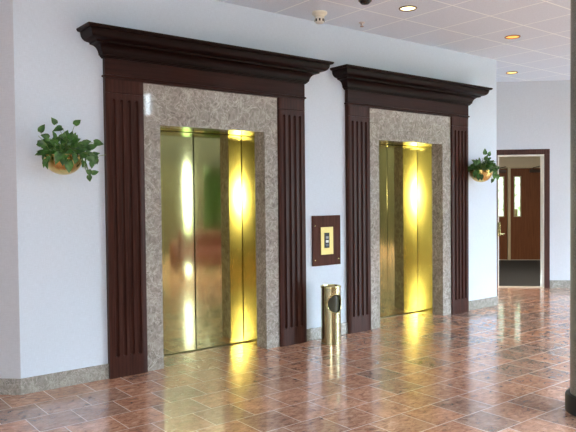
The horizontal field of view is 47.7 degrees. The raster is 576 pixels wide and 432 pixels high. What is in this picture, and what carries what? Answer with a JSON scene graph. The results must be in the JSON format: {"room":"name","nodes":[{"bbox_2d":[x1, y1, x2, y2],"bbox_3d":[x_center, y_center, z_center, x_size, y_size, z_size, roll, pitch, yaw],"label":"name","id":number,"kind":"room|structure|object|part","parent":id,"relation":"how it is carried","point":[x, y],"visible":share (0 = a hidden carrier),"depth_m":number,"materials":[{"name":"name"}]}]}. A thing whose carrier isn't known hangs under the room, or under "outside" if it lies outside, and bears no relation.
{"room":"lobby","nodes":[
{"label":"lobby","id":0,"kind":"room"},
{"bbox_2d":[0,0,20,378],"bbox_3d":[-3.296,-0.283,5.199,2.504,3.318,0.200,0,2,7],"label":"wall","id":1,"kind":"structure","parent":0,"point":[10,366],"depth_m":4.97,"materials":[{"name":"white paint"}]},
{"bbox_2d":[0,378,20,394],"bbox_3d":[-3.169,1.317,5.121,2.270,0.122,0.016,0,2,7],"label":"baseboard","id":2,"kind":"structure","parent":1,"relation":"attached to","point":[8,386],"depth_m":4.99,"materials":[{"name":"grey stone"}]},
{"bbox_2d":[13,0,496,378],"bbox_3d":[0.226,-0.371,7.089,6.241,3.318,0.500,-2,2,-38],"label":"wall","id":3,"kind":"structure","parent":0,"point":[61,224],"depth_m":5.37,"materials":[{"name":"paint"}]},
{"bbox_2d":[21,364,108,394],"bbox_3d":[-1.771,1.300,5.208,0.706,0.122,0.016,-2,2,-38],"label":"baseboard","id":4,"kind":"structure","parent":3,"relation":"attached to","point":[39,383],"depth_m":5.19,"materials":[{"name":"grey stone"}]},
{"bbox_2d":[34,117,105,180],"bbox_3d":[-1.662,-0.504,5.036,0.586,0.481,0.372,-2,2,-38],"label":"plant","id":5,"kind":"object","parent":3,"relation":"attached to","point":[63,158],"visible":1,"depth_m":4.93,"materials":[{"name":"green plant"}]},
{"bbox_3d":[-1.730,-0.392,5.025,0.300,0.151,0.300,-2,2,-38],"label":"planter","id":6,"kind":"part","parent":5,"relation":"part of","materials":[{"name":"gold metal"}]},
{"bbox_3d":[-1.651,-0.507,5.027,0.580,0.379,0.288,-2,2,-38],"label":"stem","id":7,"kind":"part","parent":5,"relation":"part of","materials":[{"name":"green plant"}]},
{"bbox_2d":[76,22,333,378],"bbox_3d":[-0.599,-0.102,5.954,2.557,2.860,0.260,-2,2,-38],"label":"surround","id":8,"kind":"object","parent":3,"relation":"attached to","point":[132,58],"visible":1,"depth_m":5.57,"materials":[{"name":"brown wood"}]},
{"bbox_3d":[-0.613,-1.425,5.918,2.557,0.213,0.260,-2,2,-38],"label":"cornice","id":9,"kind":"part","parent":8,"relation":"part of","materials":[{"name":"black wood"}]},
{"bbox_2d":[160,128,256,356],"bbox_3d":[-0.855,0.247,6.291,1.165,2.150,0.296,-2,2,-38],"label":"elevator door","id":10,"kind":"structure","parent":3,"relation":"in","point":[208,212],"depth_m":6.45,"materials":[{"name":"gold metal"}]},
{"bbox_3d":[-1.141,0.259,6.198,0.553,2.116,0.030,-2,2,-38],"label":"door panel","id":11,"kind":"part","parent":10,"relation":"part of","materials":[{"name":"gold metal"}]},
{"bbox_3d":[-0.898,1.318,6.388,1.126,0.004,0.065,-2,2,-38],"label":"sill","id":12,"kind":"part","parent":10,"relation":"part of","materials":[{"name":"brown metal"}]},
{"bbox_3d":[-0.699,0.245,6.548,0.553,2.116,0.030,-2,2,-38],"label":"door panel","id":13,"kind":"part","parent":10,"relation":"part of","materials":[{"name":"gold metal"}]},
{"bbox_2d":[143,83,279,370],"bbox_3d":[-0.714,0.085,6.106,1.448,2.479,0.165,-2,2,-38],"label":"marble surround","id":14,"kind":"object","parent":3,"relation":"attached to","point":[164,106],"visible":1,"depth_m":6.06,"materials":[{"name":"grey stone"}]},
{"bbox_2d":[312,215,340,265],"bbox_3d":[0.412,0.258,6.905,0.390,0.527,0.036,-2,2,-38],"label":"board","id":15,"kind":"object","parent":3,"relation":"attached to","point":[326,247],"visible":1,"depth_m":6.88,"materials":[{"name":"red wood"}]},
{"bbox_3d":[0.412,0.262,6.897,0.174,0.290,0.008,-2,2,-38],"label":"call plate","id":16,"kind":"part","parent":15,"relation":"part of","materials":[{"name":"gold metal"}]},
{"bbox_2d":[307,322,347,340],"bbox_3d":[0.409,1.230,6.935,0.606,0.122,0.016,-2,2,-38],"label":"baseboard","id":17,"kind":"structure","parent":3,"relation":"attached to","point":[313,333],"depth_m":6.85,"materials":[{"name":"grey stone"}]},
{"bbox_2d":[379,142,432,318],"bbox_3d":[1.286,0.178,7.987,1.165,2.150,0.296,-2,2,-38],"label":"elevator door","id":18,"kind":"structure","parent":3,"relation":"in","point":[405,171],"depth_m":8.24,"materials":[{"name":"gold metal"}]},
{"bbox_3d":[1.000,0.191,7.894,0.553,2.116,0.030,-2,2,-38],"label":"door panel","id":19,"kind":"part","parent":18,"relation":"part of","materials":[{"name":"gold metal"}]},
{"bbox_3d":[1.243,1.250,8.084,1.126,0.004,0.065,-2,2,-38],"label":"sill","id":20,"kind":"part","parent":18,"relation":"part of","materials":[{"name":"brown metal"}]},
{"bbox_3d":[1.442,0.177,8.244,0.553,2.116,0.030,-2,2,-38],"label":"door panel","id":21,"kind":"part","parent":18,"relation":"part of","materials":[{"name":"gold metal"}]},
{"bbox_2d":[370,108,450,328],"bbox_3d":[1.427,0.017,7.802,1.448,2.479,0.165,-2,2,-38],"label":"marble surround","id":22,"kind":"object","parent":3,"relation":"attached to","point":[390,126],"visible":0.9,"depth_m":8.01,"materials":[{"name":"grey stone"}]},
{"bbox_2d":[330,64,492,333],"bbox_3d":[1.542,-0.170,7.650,2.557,2.860,0.260,-2,2,-38],"label":"surround","id":23,"kind":"object","parent":3,"relation":"attached to","point":[365,88],"visible":1,"depth_m":7.27,"materials":[{"name":"brown wood"}]},
{"bbox_3d":[1.528,-1.493,7.614,2.557,0.213,0.260,-2,2,-38],"label":"cornice","id":24,"kind":"part","parent":23,"relation":"part of","materials":[{"name":"black wood"}]},
{"bbox_2d":[469,296,497,310],"bbox_3d":[2.580,1.161,8.655,0.683,0.122,0.016,-2,2,-38],"label":"baseboard","id":25,"kind":"structure","parent":3,"relation":"attached to","point":[492,301],"depth_m":8.66,"materials":[{"name":"grey stone"}]},
{"bbox_2d":[468,149,499,182],"bbox_3d":[2.522,-0.642,8.353,0.468,0.444,0.392,-2,2,-38],"label":"plant","id":26,"kind":"object","parent":3,"relation":"attached to","point":[478,171],"visible":1,"depth_m":8.27,"materials":[{"name":"green plant"}]},
{"bbox_3d":[2.476,-0.509,8.357,0.300,0.151,0.300,-2,2,-38],"label":"planter","id":27,"kind":"part","parent":26,"relation":"part of","materials":[{"name":"gold metal"}]},
{"bbox_3d":[2.510,-0.628,8.321,0.392,0.302,0.302,-2,2,-38],"label":"stem","id":28,"kind":"part","parent":26,"relation":"part of","materials":[{"name":"green plant"}]},
{"bbox_2d":[0,260,575,431],"bbox_3d":[2.316,1.306,6.785,20.055,0.060,14.777,-2,2,-38],"label":"floor","id":29,"kind":"structure","parent":0,"point":[505,366],"depth_m":5.16,"materials":[{"name":"tile"}]},
{"bbox_2d":[320,284,340,344],"bbox_3d":[0.438,1.003,6.644,0.212,0.592,0.213,-1,2,-10],"label":"bin","id":30,"kind":"object","parent":29,"relation":"on","point":[330,293],"visible":1,"depth_m":6.56,"materials":[{"name":"gold metal"}]},
{"bbox_2d":[565,0,575,416],"bbox_3d":[2.127,-0.318,4.409,0.464,3.318,0.464,-2,2,-38],"label":"column","id":31,"kind":"structure","parent":29,"relation":"on","point":[570,393],"depth_m":4.42,"materials":[{"name":"grey stone"}]},
{"bbox_2d":[215,0,570,81],"bbox_3d":[2.016,-2.083,6.498,19.400,0.100,8.000,-2,2,-38],"label":"ceiling","id":32,"kind":"structure","parent":0,"point":[473,27],"depth_m":6.94,"materials":[{"name":"tile"}]},
{"bbox_2d":[312,10,326,23],"bbox_3d":[0.312,-1.958,6.445,0.152,0.112,0.152,-2,2,-38],"label":"smoke detector","id":33,"kind":"object","parent":32,"relation":"attached to","point":[319,15],"visible":1,"depth_m":6.40,"materials":[{"name":"beige plastic"}]},
{"bbox_2d":[358,0,371,4],"bbox_3d":[0.716,-1.984,6.050,0.124,0.046,0.124,-2,2,-38],"label":"dome","id":34,"kind":"object","parent":32,"relation":"attached to","point":[363,2],"visible":1,"depth_m":6.03,"materials":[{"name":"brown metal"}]},
{"bbox_2d":[399,5,416,11],"bbox_3d":[1.164,-2.014,6.328,0.178,0.010,0.178,-2,2,-38],"label":"recessed light","id":35,"kind":"object","parent":32,"relation":"in","point":[409,7],"visible":1,"depth_m":6.33,"materials":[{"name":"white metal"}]},
{"bbox_2d":[504,35,520,38],"bbox_3d":[2.585,-2.060,7.505,0.178,0.010,0.178,-2,2,-38],"label":"recessed light","id":36,"kind":"object","parent":32,"relation":"in","point":[508,36],"visible":1,"depth_m":7.50,"materials":[{"name":"brown metal"}]},
{"bbox_2d":[498,222,504,235],"bbox_3d":[3.440,0.213,10.506,0.093,0.220,0.065,0,2,7],"label":"door lever","id":37,"kind":"object","parent":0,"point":[499,233],"visible":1,"depth_m":10.53,"materials":[{"name":"gold metal"}]},
{"bbox_2d":[499,156,539,166],"bbox_3d":[5.152,-0.341,15.162,7.000,2.720,0.150,0,2,7],"label":"wall","id":38,"kind":"structure","parent":0,"point":[524,161],"depth_m":15.04,"materials":[{"name":"beige paint"}]},
{"bbox_2d":[499,166,506,258],"bbox_3d":[4.608,-0.063,15.075,0.935,2.157,0.254,0,2,7],"label":"entrance door","id":39,"kind":"structure","parent":38,"relation":"in","point":[502,172],"depth_m":15.12,"materials":[{"name":"brown wood"}]},
{"bbox_3d":[4.923,-0.448,15.128,0.135,0.900,0.007,0,2,7],"label":"pane","id":40,"kind":"part","parent":39,"relation":"part of","materials":[{"name":"grey"}]},
{"bbox_2d":[499,167,539,259],"bbox_3d":[5.126,-0.055,15.138,2.110,2.150,0.121,0,2,7],"label":"trim","id":41,"kind":"structure","parent":38,"relation":"attached to","point":[507,168],"depth_m":15.09,"materials":[{"name":"beige"}]},
{"bbox_2d":[511,166,539,258],"bbox_3d":[5.616,-0.070,14.958,0.935,2.157,0.254,0,2,7],"label":"entrance door","id":42,"kind":"structure","parent":38,"relation":"in","point":[525,182],"depth_m":15.05,"materials":[{"name":"brown wood"}]},
{"bbox_3d":[5.303,-0.450,15.084,0.120,0.900,0.007,0,2,7],"label":"pane","id":43,"kind":"part","parent":42,"relation":"part of","materials":[{"name":"grey"}]},
{"bbox_2d":[496,80,569,279],"bbox_3d":[6.099,-0.519,10.310,12.000,3.318,0.160,0,2,7],"label":"wall","id":44,"kind":"structure","parent":0,"point":[529,114],"depth_m":10.45,"materials":[{"name":"white paint"}]},
{"bbox_2d":[499,286,542,287],"bbox_3d":[3.770,1.152,10.591,0.685,0.012,0.110,0,2,7],"label":"trim","id":45,"kind":"structure","parent":44,"relation":"attached to","point":[499,286],"depth_m":10.57,"materials":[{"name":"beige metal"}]},
{"bbox_2d":[498,154,543,287],"bbox_3d":[3.762,0.085,10.582,0.725,2.145,0.150,0,2,7],"label":"trim","id":46,"kind":"structure","parent":44,"relation":"attached to","point":[540,155],"depth_m":10.53,"materials":[{"name":"beige paint"}]},
{"bbox_2d":[497,149,549,287],"bbox_3d":[3.753,0.044,10.507,0.895,2.230,0.018,0,2,7],"label":"trim","id":47,"kind":"structure","parent":44,"relation":"attached to","point":[546,152],"depth_m":10.46,"materials":[{"name":"wood"}]},
{"bbox_2d":[550,280,569,287],"bbox_3d":[7.393,1.072,10.117,6.408,0.122,0.016,0,2,7],"label":"baseboard","id":48,"kind":"structure","parent":44,"relation":"attached to","point":[553,283],"depth_m":10.46,"materials":[{"name":"grey stone"}]}
]}

